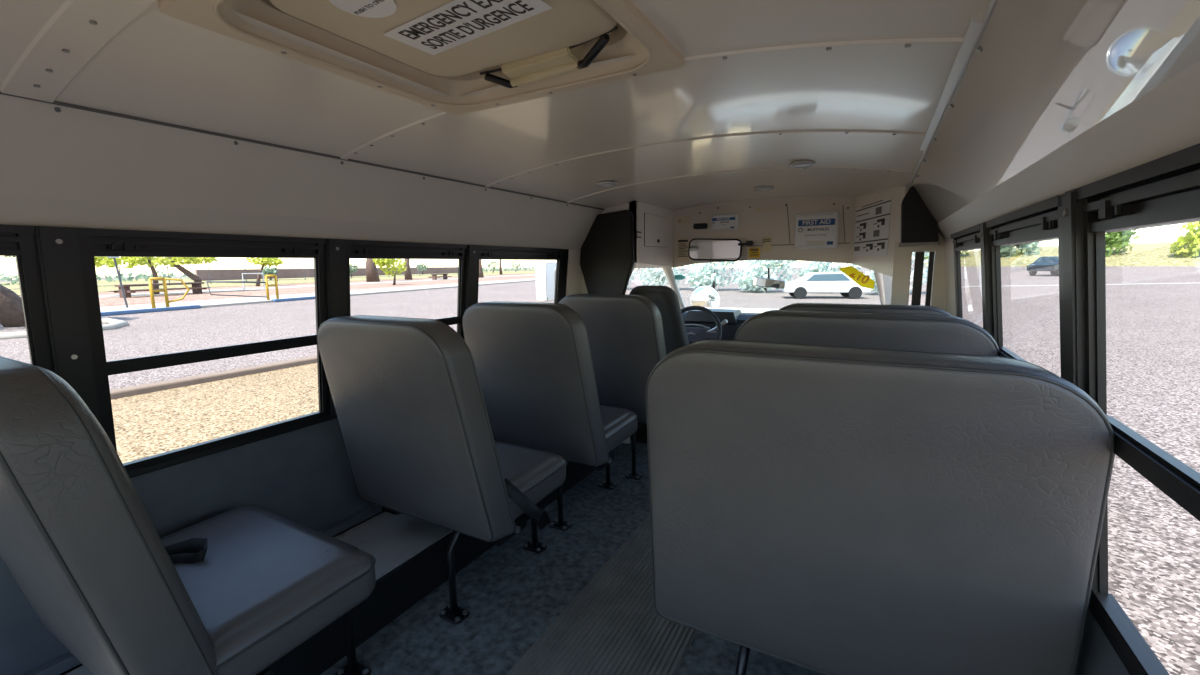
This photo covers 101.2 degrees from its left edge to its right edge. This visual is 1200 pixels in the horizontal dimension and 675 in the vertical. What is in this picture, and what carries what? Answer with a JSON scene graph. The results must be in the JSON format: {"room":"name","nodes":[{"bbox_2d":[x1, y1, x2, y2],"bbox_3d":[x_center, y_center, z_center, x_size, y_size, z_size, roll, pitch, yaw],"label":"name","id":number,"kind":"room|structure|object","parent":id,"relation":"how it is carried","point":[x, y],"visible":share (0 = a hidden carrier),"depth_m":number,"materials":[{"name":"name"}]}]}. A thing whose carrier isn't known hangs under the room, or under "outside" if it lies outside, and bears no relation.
{"room":"vehicle interior","nodes":[
{"label":"vehicle interior","id":0,"kind":"room"},
{"bbox_2d":[0,94,602,674],"bbox_3d":[-0.779,0.110,2.200,0.280,1.610,4.270,4,9,29],"label":"wall","id":1,"kind":"structure","parent":0,"point":[61,166],"depth_m":1.51,"materials":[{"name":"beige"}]},
{"bbox_2d":[0,224,53,372],"bbox_3d":[-1.521,0.108,0.950,0.102,0.668,0.654,4,9,29],"label":"window","id":2,"kind":"structure","parent":1,"relation":"in","point":[19,241],"depth_m":1.17,"materials":[{"name":"black metal"}]},
{"bbox_2d":[35,226,99,422],"bbox_3d":[-1.344,0.062,1.254,0.107,0.668,0.068,4,9,29],"label":"window pillar","id":3,"kind":"structure","parent":1,"relation":"attached to","point":[57,247],"depth_m":1.22,"materials":[{"name":"black metal"}]},
{"bbox_2d":[0,0,156,102],"bbox_3d":[-0.459,-0.497,0.624,1.720,0.087,0.080,4,9,29],"label":"trim","id":4,"kind":"structure","parent":1,"relation":"attached to","point":[78,29],"depth_m":0.90,"materials":[{"name":"paint"}]},
{"bbox_2d":[74,228,329,471],"bbox_3d":[-1.179,0.014,1.565,0.102,0.668,0.654,4,9,29],"label":"window","id":5,"kind":"structure","parent":1,"relation":"in","point":[92,242],"depth_m":1.45,"materials":[{"name":"black metal"}]},
{"bbox_2d":[0,91,604,209],"bbox_3d":[-0.665,-0.657,2.019,0.010,0.010,4.270,4,9,29],"label":"trim","id":6,"kind":"structure","parent":1,"relation":"attached to","point":[54,102],"depth_m":1.40,"materials":[{"name":"grey metal"}]},
{"bbox_2d":[59,462,596,674],"bbox_3d":[-0.788,0.854,2.024,0.420,0.189,2.720,4,9,29],"label":"wheel well cover","id":7,"kind":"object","parent":1,"relation":"attached to","point":[410,553],"depth_m":1.80,"materials":[{"name":"black plastic"}]},
{"bbox_2d":[325,239,346,415],"bbox_3d":[-1.001,-0.032,1.869,0.107,0.668,0.068,4,9,29],"label":"trim","id":8,"kind":"structure","parent":1,"relation":"attached to","point":[335,248],"depth_m":1.82,"materials":[{"name":"black metal"}]},
{"bbox_2d":[344,239,467,338],"bbox_3d":[-0.836,-0.079,2.180,0.102,0.668,0.654,4,9,29],"label":"window","id":9,"kind":"structure","parent":1,"relation":"in","point":[356,249],"depth_m":2.12,"materials":[{"name":"black"}]},
{"bbox_2d":[464,245,477,340],"bbox_3d":[-0.659,-0.126,2.484,0.107,0.668,0.068,4,9,29],"label":"trim","id":10,"kind":"structure","parent":1,"relation":"attached to","point":[472,250],"depth_m":2.43,"materials":[{"name":"black"}]},
{"bbox_2d":[477,245,563,302],"bbox_3d":[-0.460,-0.182,2.855,0.102,0.668,0.794,4,9,29],"label":"window","id":11,"kind":"structure","parent":1,"relation":"in","point":[485,252],"depth_m":2.80,"materials":[{"name":"black"}]},
{"bbox_2d":[560,249,568,299],"bbox_3d":[-0.254,-0.241,3.242,0.078,0.668,0.086,4,9,29],"label":"trim","id":12,"kind":"structure","parent":1,"relation":"attached to","point":[566,251],"depth_m":3.21,"materials":[{"name":"black"}]},
{"bbox_2d":[566,249,581,295],"bbox_3d":[-0.187,-0.259,3.361,0.078,0.668,0.190,4,9,29],"label":"trim","id":13,"kind":"structure","parent":1,"relation":"attached to","point":[574,272],"depth_m":3.31,"materials":[{"name":"paint"}]},
{"bbox_2d":[340,38,963,159],"bbox_3d":[-0.114,-0.592,1.244,1.720,0.087,0.030,4,9,29],"label":"trim","id":14,"kind":"structure","parent":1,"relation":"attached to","point":[910,42],"depth_m":0.97,"materials":[{"name":"paint"}]},
{"bbox_2d":[662,267,685,308],"bbox_3d":[0.676,-0.414,4.384,0.080,0.608,0.932,2,9,21],"label":"trim","id":15,"kind":"structure","parent":1,"relation":"attached to","point":[669,274],"depth_m":4.21,"materials":[{"name":"paint"}]},
{"bbox_2d":[486,130,925,186],"bbox_3d":[0.228,-0.685,1.859,1.720,0.087,0.030,4,9,29],"label":"trim","id":16,"kind":"structure","parent":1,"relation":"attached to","point":[893,133],"depth_m":1.75,"materials":[{"name":"paint"}]},
{"bbox_2d":[567,166,914,202],"bbox_3d":[0.563,-0.777,2.460,1.720,0.087,0.030,4,9,29],"label":"trim","id":17,"kind":"structure","parent":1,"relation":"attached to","point":[811,167],"depth_m":2.37,"materials":[{"name":"paint"}]},
{"bbox_2d":[0,0,989,210],"bbox_3d":[0.086,-0.674,1.599,1.720,0.132,4.270,4,9,29],"label":"ceiling","id":18,"kind":"structure","parent":0,"point":[160,67],"depth_m":1.28,"materials":[{"name":"paint"}]},
{"bbox_2d":[158,0,684,115],"bbox_3d":[-0.276,-0.630,0.938,0.685,0.135,0.675,4,9,29],"label":"roof hatch","id":19,"kind":"object","parent":18,"relation":"attached to","point":[533,49],"visible":1,"depth_m":0.99,"materials":[{"name":"plastic"}]},
{"bbox_2d":[354,0,384,14],"bbox_3d":[-0.403,-0.581,0.863,0.089,0.001,0.009,5,10,34],"label":"print","id":20,"kind":"object","parent":19,"relation":"on","point":[364,7],"depth_m":0.87,"materials":[{"name":"grey"}]},
{"bbox_2d":[595,181,616,186],"bbox_3d":[0.032,-0.796,2.551,0.116,0.025,0.116,4,9,29],"label":"recessed light","id":21,"kind":"object","parent":18,"relation":"in","point":[601,183],"visible":0.99,"depth_m":2.52,"materials":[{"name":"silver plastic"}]},
{"bbox_2d":[789,160,814,167],"bbox_3d":[0.879,-0.756,2.143,0.106,0.022,0.106,4,9,29],"label":"recessed light","id":22,"kind":"object","parent":18,"relation":"in","point":[802,163],"visible":0.98,"depth_m":2.12,"materials":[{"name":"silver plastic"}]},
{"bbox_2d":[321,433,822,674],"bbox_3d":[0.360,0.925,2.296,2.278,0.060,5.420,4,9,29],"label":"floor","id":23,"kind":"structure","parent":0,"point":[511,594],"depth_m":1.82,"materials":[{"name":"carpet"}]},
{"bbox_2d":[0,356,375,674],"bbox_3d":[-1.018,0.530,1.220,0.703,1.065,0.678,4,9,29],"label":"bench","id":24,"kind":"object","parent":23,"relation":"on","point":[234,591],"visible":1,"depth_m":0.90,"materials":[{"name":"grey leather"}]},
{"bbox_2d":[160,505,375,674],"bbox_3d":[-0.968,0.638,1.303,0.664,0.134,0.415,4,9,29],"label":"cushion","id":25,"kind":"object","parent":24,"relation":"on","point":[266,582],"depth_m":1.21,"materials":[{"name":"grey leather"}]},
{"bbox_2d":[317,315,566,623],"bbox_3d":[-0.541,0.428,1.880,0.736,1.065,0.678,4,9,29],"label":"bench","id":26,"kind":"object","parent":23,"relation":"on","point":[407,395],"visible":1,"depth_m":1.59,"materials":[{"name":"grey leather"}]},
{"bbox_2d":[494,440,565,519],"bbox_3d":[-0.505,0.535,1.971,0.664,0.134,0.415,4,9,29],"label":"cushion","id":27,"kind":"object","parent":26,"relation":"on","point":[533,473],"depth_m":1.84,"materials":[{"name":"grey leather"}]},
{"bbox_2d":[462,301,637,530],"bbox_3d":[-0.225,0.337,2.481,0.703,1.065,0.678,4,9,29],"label":"bench","id":28,"kind":"object","parent":23,"relation":"on","point":[533,360],"visible":0.8,"depth_m":2.18,"materials":[{"name":"grey leather"}]},
{"bbox_2d":[600,405,636,452],"bbox_3d":[-0.175,0.445,2.564,0.664,0.134,0.415,4,9,29],"label":"cushion","id":29,"kind":"object","parent":28,"relation":"on","point":[619,424],"depth_m":2.42,"materials":[{"name":"grey leather"}]},
{"bbox_2d":[506,514,697,674],"bbox_3d":[-0.014,1.009,1.507,0.450,0.010,3.570,4,9,29],"label":"floor mat","id":30,"kind":"object","parent":23,"relation":"on","point":[613,626],"depth_m":1.65,"materials":[{"name":"rubber"}]},
{"bbox_2d":[559,294,666,479],"bbox_3d":[0.159,0.255,3.017,0.703,1.065,0.678,4,9,29],"label":"bench","id":31,"kind":"object","parent":23,"relation":"on","point":[625,332],"visible":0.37,"depth_m":2.69,"materials":[{"name":"grey leather"}]},
{"bbox_2d":[629,285,688,434],"bbox_3d":[0.478,0.164,3.619,0.498,1.105,0.614,4,9,29],"label":"seat","id":32,"kind":"object","parent":23,"relation":"on","point":[665,298],"visible":0.24,"depth_m":3.29,"materials":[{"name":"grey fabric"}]},
{"bbox_2d":[682,309,759,339],"bbox_3d":[1.465,0.119,4.219,1.640,0.715,0.750,4,9,29],"label":"dashboard","id":33,"kind":"object","parent":23,"relation":"on","point":[735,318],"visible":0.04,"depth_m":4.09,"materials":[{"name":"black plastic"}]},
{"bbox_2d":[681,306,727,343],"bbox_3d":[0.800,-0.041,3.733,0.562,0.406,0.416,-7,11,-38],"label":"steering wheel","id":34,"kind":"object","parent":33,"relation":"attached to","point":[694,334],"visible":0.37,"depth_m":3.60,"materials":[{"name":"grey plastic"}]},
{"bbox_2d":[684,309,741,322],"bbox_3d":[0.970,-0.191,4.205,0.450,0.085,0.270,4,9,29],"label":"hood","id":35,"kind":"object","parent":33,"relation":"attached to","point":[731,315],"depth_m":4.12,"materials":[{"name":"black plastic"}]},
{"bbox_3d":[1.425,-0.376,4.085,1.680,0.535,0.890,4,9,29],"label":"window","id":36,"kind":"structure","parent":33,"relation":"attached to","visible":0},
{"bbox_2d":[753,268,785,288],"bbox_3d":[1.312,-0.460,3.814,0.256,0.158,0.044,7,12,44],"label":"mirror","id":37,"kind":"object","parent":36,"relation":"attached to","point":[758,281],"visible":1,"depth_m":3.81,"materials":[{"name":"silver metal"}]},
{"bbox_2d":[753,278,779,287],"bbox_3d":[1.289,-0.423,3.815,0.213,0.058,0.002,15,15,43],"label":"mirror glass","id":38,"kind":"object","parent":37,"relation":"attached to","point":[757,281],"depth_m":3.81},
{"bbox_2d":[838,266,874,288],"bbox_3d":[1.867,-0.428,3.535,0.285,0.172,0.134,-4,9,-19],"label":"sticker","id":39,"kind":"object","parent":36,"relation":"attached to","point":[863,280],"visible":1,"depth_m":3.52,"materials":[{"name":"yellow"}]},
{"bbox_2d":[874,271,884,304],"bbox_3d":[2.080,-0.321,3.617,0.080,0.608,0.932,5,10,36],"label":"trim","id":40,"kind":"structure","parent":36,"relation":"attached to","point":[878,276],"depth_m":3.48,"materials":[{"name":"paint"}]},
{"bbox_2d":[779,303,952,315],"bbox_3d":[1.240,0.353,2.384,0.811,1.065,0.678,4,9,29],"label":"bench","id":41,"kind":"object","parent":23,"relation":"on","point":[873,308],"visible":0.07,"depth_m":2.02,"materials":[{"name":"grey leather"}]},
{"bbox_2d":[734,310,999,356],"bbox_3d":[0.941,0.415,1.844,0.811,1.065,0.678,4,9,29],"label":"bench","id":42,"kind":"object","parent":23,"relation":"on","point":[937,333],"visible":0.09,"depth_m":1.47,"materials":[{"name":"grey leather"}]},
{"bbox_2d":[646,339,1115,674],"bbox_3d":[0.580,0.513,1.200,0.811,1.065,0.678,4,9,29],"label":"bench","id":43,"kind":"object","parent":23,"relation":"on","point":[825,510],"visible":1,"depth_m":0.88,"materials":[{"name":"grey leather"}]},
{"bbox_2d":[581,201,636,443],"bbox_3d":[0.040,-0.084,3.389,0.455,1.631,0.030,4,9,29],"label":"wall","id":44,"kind":"structure","parent":0,"point":[625,206],"depth_m":3.22,"materials":[{"name":"paint"}]},
{"bbox_2d":[580,210,633,293],"bbox_3d":[0.043,-0.535,3.258,0.398,0.581,0.035,4,9,29],"label":"panel","id":45,"kind":"object","parent":44,"relation":"attached to","point":[607,251],"visible":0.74,"depth_m":3.23,"materials":[{"name":"black plastic"}]},
{"bbox_2d":[635,263,662,267],"bbox_3d":[0.494,-0.033,4.188,0.150,1.290,1.760,4,9,29],"label":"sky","id":46,"kind":"structure","parent":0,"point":[636,265],"depth_m":3.68,"materials":[{"name":"paint"}]},
{"bbox_2d":[535,261,556,301],"bbox_3d":[-0.078,-0.479,4.214,0.984,0.350,0.227,-4,9,-21],"label":"mirror","id":47,"kind":"object","parent":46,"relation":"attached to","point":[545,271],"visible":0.65,"depth_m":3.98,"materials":[{"name":"white paint"}]},
{"bbox_2d":[629,201,672,267],"bbox_3d":[0.381,-0.709,3.488,0.054,0.431,0.704,4,9,29],"label":"wall","id":48,"kind":"structure","parent":0,"point":[654,224],"depth_m":3.44,"materials":[{"name":"metal"}]},
{"bbox_2d":[705,307,778,312],"bbox_3d":[2.035,0.091,5.258,1.720,0.858,1.345,4,9,29],"label":"hood","id":49,"kind":"object","parent":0,"point":[749,310],"visible":0.07,"depth_m":4.90,"materials":[{"name":"white paint"}]},
{"bbox_2d":[690,286,719,306],"bbox_3d":[1.253,-0.435,5.877,0.364,0.364,0.122,4,9,29],"label":"convex mirror","id":50,"kind":"object","parent":49,"relation":"attached to","point":[704,296],"visible":0.69,"depth_m":5.82,"materials":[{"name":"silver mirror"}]},
{"bbox_2d":[673,196,855,267],"bbox_3d":[1.111,-0.748,3.502,1.235,0.487,0.045,4,9,29],"label":"header panel","id":51,"kind":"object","parent":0,"point":[774,218],"depth_m":3.43,"materials":[{"name":"paint"}]},
{"bbox_2d":[677,238,688,261],"bbox_3d":[0.632,-0.667,3.757,0.090,0.180,0.004,4,9,29],"label":"instruction sticker","id":52,"kind":"object","parent":51,"relation":"attached to","point":[682,243],"visible":0.99,"depth_m":3.75,"materials":[{"name":"paper"}]},
{"bbox_2d":[688,238,753,261],"bbox_3d":[0.862,-0.626,3.526,0.448,0.171,0.118,3,9,22],"label":"mirror","id":53,"kind":"object","parent":51,"relation":"attached to","point":[700,249],"visible":1,"depth_m":3.49,"materials":[{"name":"silver plastic"}]},
{"bbox_2d":[689,240,739,259],"bbox_3d":[0.811,-0.623,3.492,0.352,0.134,0.002,5,3,21],"label":"mirror glass","id":54,"kind":"object","parent":53,"relation":"attached to","point":[699,249],"depth_m":3.49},
{"bbox_2d":[710,213,738,230],"bbox_3d":[0.896,-0.831,3.553,0.195,0.115,0.056,4,9,29],"label":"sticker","id":55,"kind":"object","parent":51,"relation":"attached to","point":[719,222],"visible":1,"depth_m":3.53,"materials":[{"name":"white"}]},
{"bbox_2d":[762,237,771,251],"bbox_3d":[1.171,-0.653,3.457,0.060,0.105,0.008,4,9,29],"label":"paper tag","id":56,"kind":"object","parent":51,"relation":"attached to","point":[767,241],"visible":1,"depth_m":3.46,"materials":[{"name":"beige paper"}]},
{"bbox_2d":[794,211,839,248],"bbox_3d":[1.435,-0.708,3.266,0.265,0.235,0.066,4,9,29],"label":"first aid kit","id":57,"kind":"object","parent":51,"relation":"attached to","point":[817,230],"visible":1,"depth_m":3.24,"materials":[{"name":"white plastic"}]},
{"bbox_2d":[852,186,909,276],"bbox_3d":[1.602,-0.600,2.834,0.042,0.503,0.742,1,8,10],"label":"wall","id":58,"kind":"structure","parent":0,"point":[881,264],"depth_m":2.65,"materials":[{"name":"metal"}]},
{"bbox_2d":[853,198,891,256],"bbox_3d":[1.587,-0.631,2.891,0.003,0.304,0.546,1,8,10],"label":"placard","id":59,"kind":"object","parent":58,"relation":"attached to","point":[872,224],"visible":1,"depth_m":2.85,"materials":[{"name":"white paper"}]},
{"bbox_2d":[890,232,945,310],"bbox_3d":[1.630,0.043,2.523,0.273,1.590,0.030,4,9,29],"label":"wall","id":60,"kind":"structure","parent":0,"point":[902,261],"depth_m":2.48,"materials":[{"name":"paint"}]},
{"bbox_2d":[911,252,934,305],"bbox_3d":[1.647,0.158,2.594,0.109,1.340,0.060,4,9,29],"label":"door","id":61,"kind":"structure","parent":60,"relation":"in","point":[919,256],"depth_m":2.50,"materials":[{"name":"black metal"}]},
{"bbox_2d":[910,0,1199,674],"bbox_3d":[0.793,0.270,0.956,0.244,1.610,3.590,4,9,29],"label":"wall","id":62,"kind":"structure","parent":0,"point":[1052,98],"depth_m":0.70,"materials":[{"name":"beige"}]},
{"bbox_2d":[883,274,891,304],"bbox_3d":[1.975,0.100,3.384,0.150,1.220,1.760,4,9,29],"label":"door","id":63,"kind":"structure","parent":62,"relation":"in","point":[887,280],"depth_m":2.84,"materials":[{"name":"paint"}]},
{"bbox_2d":[898,186,939,246],"bbox_3d":[1.539,-0.580,2.369,0.160,0.276,0.160,4,9,29],"label":"panel","id":64,"kind":"object","parent":62,"relation":"attached to","point":[919,227],"visible":0.91,"depth_m":2.32,"materials":[{"name":"black plastic"}]},
{"bbox_2d":[944,236,955,315],"bbox_3d":[1.628,-0.125,2.279,0.078,0.668,0.350,4,9,29],"label":"trim","id":65,"kind":"structure","parent":62,"relation":"attached to","point":[948,242],"depth_m":2.26,"materials":[{"name":"paint"}]},
{"bbox_2d":[920,16,982,150],"bbox_3d":[0.822,-0.556,1.190,0.016,0.017,1.000,4,9,29],"label":"trim","id":66,"kind":"structure","parent":62,"relation":"attached to","point":[976,22],"depth_m":0.96,"materials":[{"name":"white"}]},
{"bbox_2d":[908,0,997,187],"bbox_3d":[0.669,-0.511,0.895,0.010,0.010,3.570,4,9,29],"label":"trim","id":67,"kind":"structure","parent":62,"relation":"attached to","point":[992,3],"depth_m":0.93,"materials":[{"name":"white"}]},
{"bbox_2d":[951,224,979,317],"bbox_3d":[1.339,-0.049,1.776,0.102,0.668,0.644,4,9,29],"label":"window","id":68,"kind":"structure","parent":62,"relation":"in","point":[967,239],"depth_m":1.93,"materials":[{"name":"black metal"}]},
{"bbox_2d":[980,222,992,336],"bbox_3d":[1.146,0.003,1.440,0.103,0.668,0.058,4,9,29],"label":"trim","id":69,"kind":"structure","parent":62,"relation":"attached to","point":[984,232],"depth_m":1.41,"materials":[{"name":"black"}]},
{"bbox_2d":[986,195,1064,378],"bbox_3d":[0.988,0.047,1.146,0.102,0.668,0.639,4,9,29],"label":"window","id":70,"kind":"structure","parent":62,"relation":"in","point":[1040,221],"depth_m":1.09,"materials":[{"name":"black"}]},
{"bbox_2d":[1062,189,1085,391],"bbox_3d":[0.797,0.098,0.813,0.103,0.668,0.050,4,9,29],"label":"trim","id":71,"kind":"structure","parent":62,"relation":"attached to","point":[1072,215],"depth_m":0.79,"materials":[{"name":"black metal"}]},
{"bbox_2d":[1076,143,1199,674],"bbox_3d":[0.634,0.144,0.510,0.102,0.668,0.680,4,9,29],"label":"window","id":72,"kind":"structure","parent":62,"relation":"in","point":[1165,190],"depth_m":0.66,"materials":[{"name":"black metal"}]},
{"label":"outside","id":73,"kind":"structure","parent":0,"visible":0},
{"bbox_2d":[99,274,535,297],"bbox_3d":[-21.259,-11.397,93.816,57.875,0.250,235.000,4,9,29],"label":"path","id":74,"kind":"structure","parent":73,"point":[260,288],"depth_m":49.43,"materials":[{"name":"concrete"}]},
{"bbox_2d":[94,257,217,293],"bbox_3d":[-35.468,-5.734,39.807,4.170,4.482,10.840,4,9,29],"label":"tree","id":75,"kind":"object","parent":74,"relation":"on","point":[150,261],"visible":0.34,"depth_m":39.37,"materials":[{"name":"green plant"}]},
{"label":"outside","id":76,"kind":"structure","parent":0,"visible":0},
{"bbox_2d":[100,271,640,311],"bbox_3d":[-6.587,-10.406,85.796,58.375,0.220,235.000,4,9,29],"label":"sidewalk","id":77,"kind":"structure","parent":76,"point":[244,300],"depth_m":32.69,"materials":[{"name":"concrete"}]},
{"bbox_2d":[107,257,127,307],"bbox_3d":[-24.704,-3.057,25.209,0.111,3.104,0.545,4,9,29],"label":"sign post","id":78,"kind":"object","parent":77,"relation":"on","point":[114,259],"visible":0.45,"depth_m":25.30,"materials":[{"name":"grey"}]},
{"bbox_2d":[148,277,189,307],"bbox_3d":[-21.912,-2.293,25.131,0.197,1.575,1.612,5,10,33],"label":"gate","id":79,"kind":"object","parent":77,"relation":"on","point":[150,279],"visible":0.88,"depth_m":24.89,"materials":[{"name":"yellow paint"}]},
{"bbox_2d":[206,275,278,299],"bbox_3d":[-21.381,-2.955,29.645,0.224,1.575,3.624,5,10,36],"label":"gate","id":80,"kind":"object","parent":77,"relation":"on","point":[265,276],"visible":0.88,"depth_m":30.34,"materials":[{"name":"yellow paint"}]},
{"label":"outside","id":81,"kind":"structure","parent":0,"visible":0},
{"bbox_2d":[20,273,535,296],"bbox_3d":[-26.953,-11.771,96.929,60.875,0.240,235.000,4,9,29],"label":"strip","id":82,"kind":"object","parent":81,"point":[300,284],"visible":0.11,"depth_m":57.44,"materials":[{"name":"beige concrete"}]},
{"bbox_2d":[246,258,282,285],"bbox_3d":[-38.870,-8.031,57.408,3.222,4.123,3.900,4,9,29],"label":"tree","id":83,"kind":"object","parent":82,"relation":"on","point":[263,262],"visible":0.75,"depth_m":56.80,"materials":[{"name":"green plant"}]},
{"bbox_2d":[366,259,379,281],"bbox_3d":[-31.585,-12.552,69.521,7.187,9.458,6.224,-7,10,-37],"label":"tree","id":84,"kind":"object","parent":82,"relation":"on","point":[372,275],"visible":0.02,"depth_m":68.93,"materials":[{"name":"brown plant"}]},
{"bbox_2d":[404,259,412,279],"bbox_3d":[-30.610,-14.007,79.954,5.955,9.269,7.563,4,9,29],"label":"tree","id":85,"kind":"object","parent":82,"relation":"on","point":[408,276],"visible":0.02,"depth_m":79.30,"materials":[{"name":"brown plant"}]},
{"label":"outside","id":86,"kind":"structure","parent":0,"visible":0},
{"bbox_2d":[924,242,1199,265],"bbox_3d":[88.493,-11.406,66.509,82.000,4.400,72.440,4,9,29],"label":"grass bank","id":87,"kind":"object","parent":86,"point":[1142,254],"visible":0.27,"depth_m":73.84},
{"bbox_2d":[1000,241,1041,257],"bbox_3d":[71.858,-16.269,85.876,8.379,8.283,7.448,4,9,29],"label":"shrub","id":88,"kind":"object","parent":87,"relation":"on","point":[1009,251],"visible":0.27,"depth_m":84.58,"materials":[{"name":"green plant"}]},
{"bbox_2d":[1105,229,1138,256],"bbox_3d":[76.098,-14.884,74.887,8.682,8.591,7.670,4,9,29],"label":"shrub","id":89,"kind":"object","parent":87,"relation":"on","point":[1120,239],"visible":0.18,"depth_m":72.89,"materials":[{"name":"green plant"}]},
{"bbox_2d":[1169,221,1199,257],"bbox_3d":[80.393,-13.322,64.240,8.417,8.449,7.365,4,9,29],"label":"shrub","id":90,"kind":"object","parent":87,"relation":"on","point":[1193,241],"visible":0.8,"depth_m":65.17,"materials":[{"name":"green plant"}]},
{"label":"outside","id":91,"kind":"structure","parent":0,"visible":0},
{"bbox_2d":[0,271,535,295],"bbox_3d":[-69.874,-14.646,120.391,142.875,0.280,235.000,4,9,29],"label":"grass field","id":92,"kind":"structure","parent":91,"point":[103,285],"depth_m":82.06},
{"bbox_2d":[95,265,486,285],"bbox_3d":[-48.725,-11.092,84.908,25.962,2.500,115.100,4,9,29],"label":"fence","id":93,"kind":"object","parent":92,"relation":"on","point":[351,277],"visible":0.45,"depth_m":77.45,"materials":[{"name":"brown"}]},
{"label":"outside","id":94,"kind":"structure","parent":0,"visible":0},
{"bbox_2d":[0,259,1199,674],"bbox_3d":[26.766,-16.475,109.600,460.000,4.350,300.000,4,9,29],"label":"ground","id":95,"kind":"structure","parent":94,"point":[1153,330],"depth_m":11.92,"materials":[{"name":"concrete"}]},
{"bbox_2d":[0,256,25,326],"bbox_3d":[-22.675,-2.825,16.388,5.117,5.829,5.887,4,9,29],"label":"rock","id":96,"kind":"object","parent":95,"relation":"on","point":[11,308],"visible":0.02,"depth_m":18.00,"materials":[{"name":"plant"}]},
{"bbox_2d":[0,317,128,339],"bbox_3d":[-18.732,-0.416,17.753,3.164,0.280,7.246,-4,9,-21],"label":"kerb","id":97,"kind":"object","parent":95,"relation":"on","point":[111,324],"visible":0.45,"depth_m":16.81,"materials":[{"name":"concrete"}]},
{"bbox_2d":[101,305,200,315],"bbox_3d":[-22.030,-1.245,23.509,0.488,0.170,5.627,2,9,16],"label":"kerb","id":98,"kind":"object","parent":95,"relation":"on","point":[124,312],"visible":0.56,"depth_m":23.75,"materials":[{"name":"blue paint"}]},
{"bbox_2d":[110,355,316,399],"bbox_3d":[-14.741,2.875,-5.210,0.300,0.180,56.000,4,9,29],"label":"strip","id":99,"kind":"object","parent":95,"relation":"on","point":[129,391],"depth_m":8.63,"materials":[{"name":"grey concrete"}]},
{"bbox_2d":[111,363,318,462],"bbox_3d":[-11.587,3.139,-6.926,6.900,0.070,56.000,4,9,29],"label":"sand strip","id":100,"kind":"object","parent":95,"relation":"on","point":[154,423],"depth_m":6.94,"materials":[{"name":"beige sand"}]},
{"bbox_2d":[0,267,534,284],"bbox_3d":[-64.398,-23.755,176.623,70.863,3.069,295.992,4,9,29],"label":"hedge","id":101,"kind":"object","parent":95,"relation":"on","point":[140,275],"visible":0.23,"depth_m":94.52,"materials":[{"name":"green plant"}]},
{"bbox_2d":[272,296,314,301],"bbox_3d":[-19.464,-2.550,32.273,0.488,0.170,4.397,2,9,16],"label":"kerb","id":102,"kind":"object","parent":95,"relation":"on","point":[310,297],"visible":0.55,"depth_m":31.38,"materials":[{"name":"blue paint"}]},
{"bbox_2d":[195,267,457,280],"bbox_3d":[-61.636,-17.523,132.108,19.950,2.200,86.000,4,9,29],"label":"wall","id":103,"kind":"structure","parent":95,"relation":"on","point":[225,274],"depth_m":107.18,"materials":[{"name":"grey concrete"}]},
{"bbox_2d":[639,266,686,287],"bbox_3d":[5.065,-6.019,38.701,4.175,4.804,3.702,4,9,29],"label":"tree","id":104,"kind":"object","parent":95,"relation":"on","point":[661,279],"visible":0.37,"depth_m":38.56,"materials":[{"name":"green plant"}]},
{"bbox_2d":[685,262,738,289],"bbox_3d":[8.594,-5.741,36.821,4.254,4.685,3.579,4,9,29],"label":"tree","id":105,"kind":"object","parent":95,"relation":"on","point":[698,278],"visible":0.46,"depth_m":36.65,"materials":[{"name":"green plant"}]},
{"bbox_2d":[734,260,796,292],"bbox_3d":[11.422,-4.848,33.797,4.256,3.718,3.572,4,9,29],"label":"tree","id":106,"kind":"object","parent":95,"relation":"on","point":[744,278],"visible":0.51,"depth_m":33.48,"materials":[{"name":"green plant"}]},
{"bbox_2d":[781,272,870,298],"bbox_3d":[12.595,-2.952,27.745,4.432,1.444,1.760,1,8,12],"label":"parked car","id":107,"kind":"object","parent":95,"relation":"on","point":[812,282],"visible":0.88,"depth_m":26.94,"materials":[{"name":"white paint"}]},
{"bbox_2d":[797,261,860,278],"bbox_3d":[15.160,-5.336,32.267,4.080,5.023,3.800,4,9,29],"label":"tree","id":108,"kind":"object","parent":95,"relation":"on","point":[818,266],"visible":0.18,"depth_m":32.17,"materials":[{"name":"green plant"}]},
{"bbox_2d":[863,252,934,293],"bbox_3d":[17.889,-4.826,28.947,4.208,4.955,3.638,4,9,29],"label":"tree","id":109,"kind":"object","parent":95,"relation":"on","point":[871,273],"visible":0.06,"depth_m":28.63,"materials":[{"name":"green plant"}]},
{"bbox_2d":[1027,256,1058,275],"bbox_3d":[43.123,-6.775,46.514,5.540,1.805,2.200,-4,9,-22],"label":"parked car","id":110,"kind":"object","parent":95,"relation":"on","point":[1047,263],"visible":0.59,"depth_m":45.78,"materials":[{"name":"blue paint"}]},
{"bbox_2d":[924,283,1188,288],"bbox_3d":[42.332,-3.573,31.908,39.741,0.513,0.483,0,8,7],"label":"curb","id":111,"kind":"object","parent":95,"relation":"on","point":[1144,283],"visible":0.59,"depth_m":32.84,"materials":[{"name":"grey paint"}]},
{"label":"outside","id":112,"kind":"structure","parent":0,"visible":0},
{"bbox_2d":[99,270,640,306],"bbox_3d":[-14.033,-10.906,89.866,64.375,0.230,235.000,4,9,29],"label":"earth","id":113,"kind":"structure","parent":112,"point":[133,300],"depth_m":40.23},
{"bbox_2d":[109,282,209,297],"bbox_3d":[-33.392,-3.674,37.664,2.060,0.920,5.600,1,9,14],"label":"picnic table","id":114,"kind":"object","parent":113,"relation":"on","point":[196,287],"visible":0.92,"depth_m":37.01,"materials":[{"name":"brown wood"}]},
{"bbox_2d":[372,259,406,284],"bbox_3d":[-23.275,-7.587,54.649,2.632,3.599,3.800,4,9,29],"label":"tree","id":115,"kind":"object","parent":113,"relation":"on","point":[380,262],"visible":0.67,"depth_m":54.38,"materials":[{"name":"green plant"}]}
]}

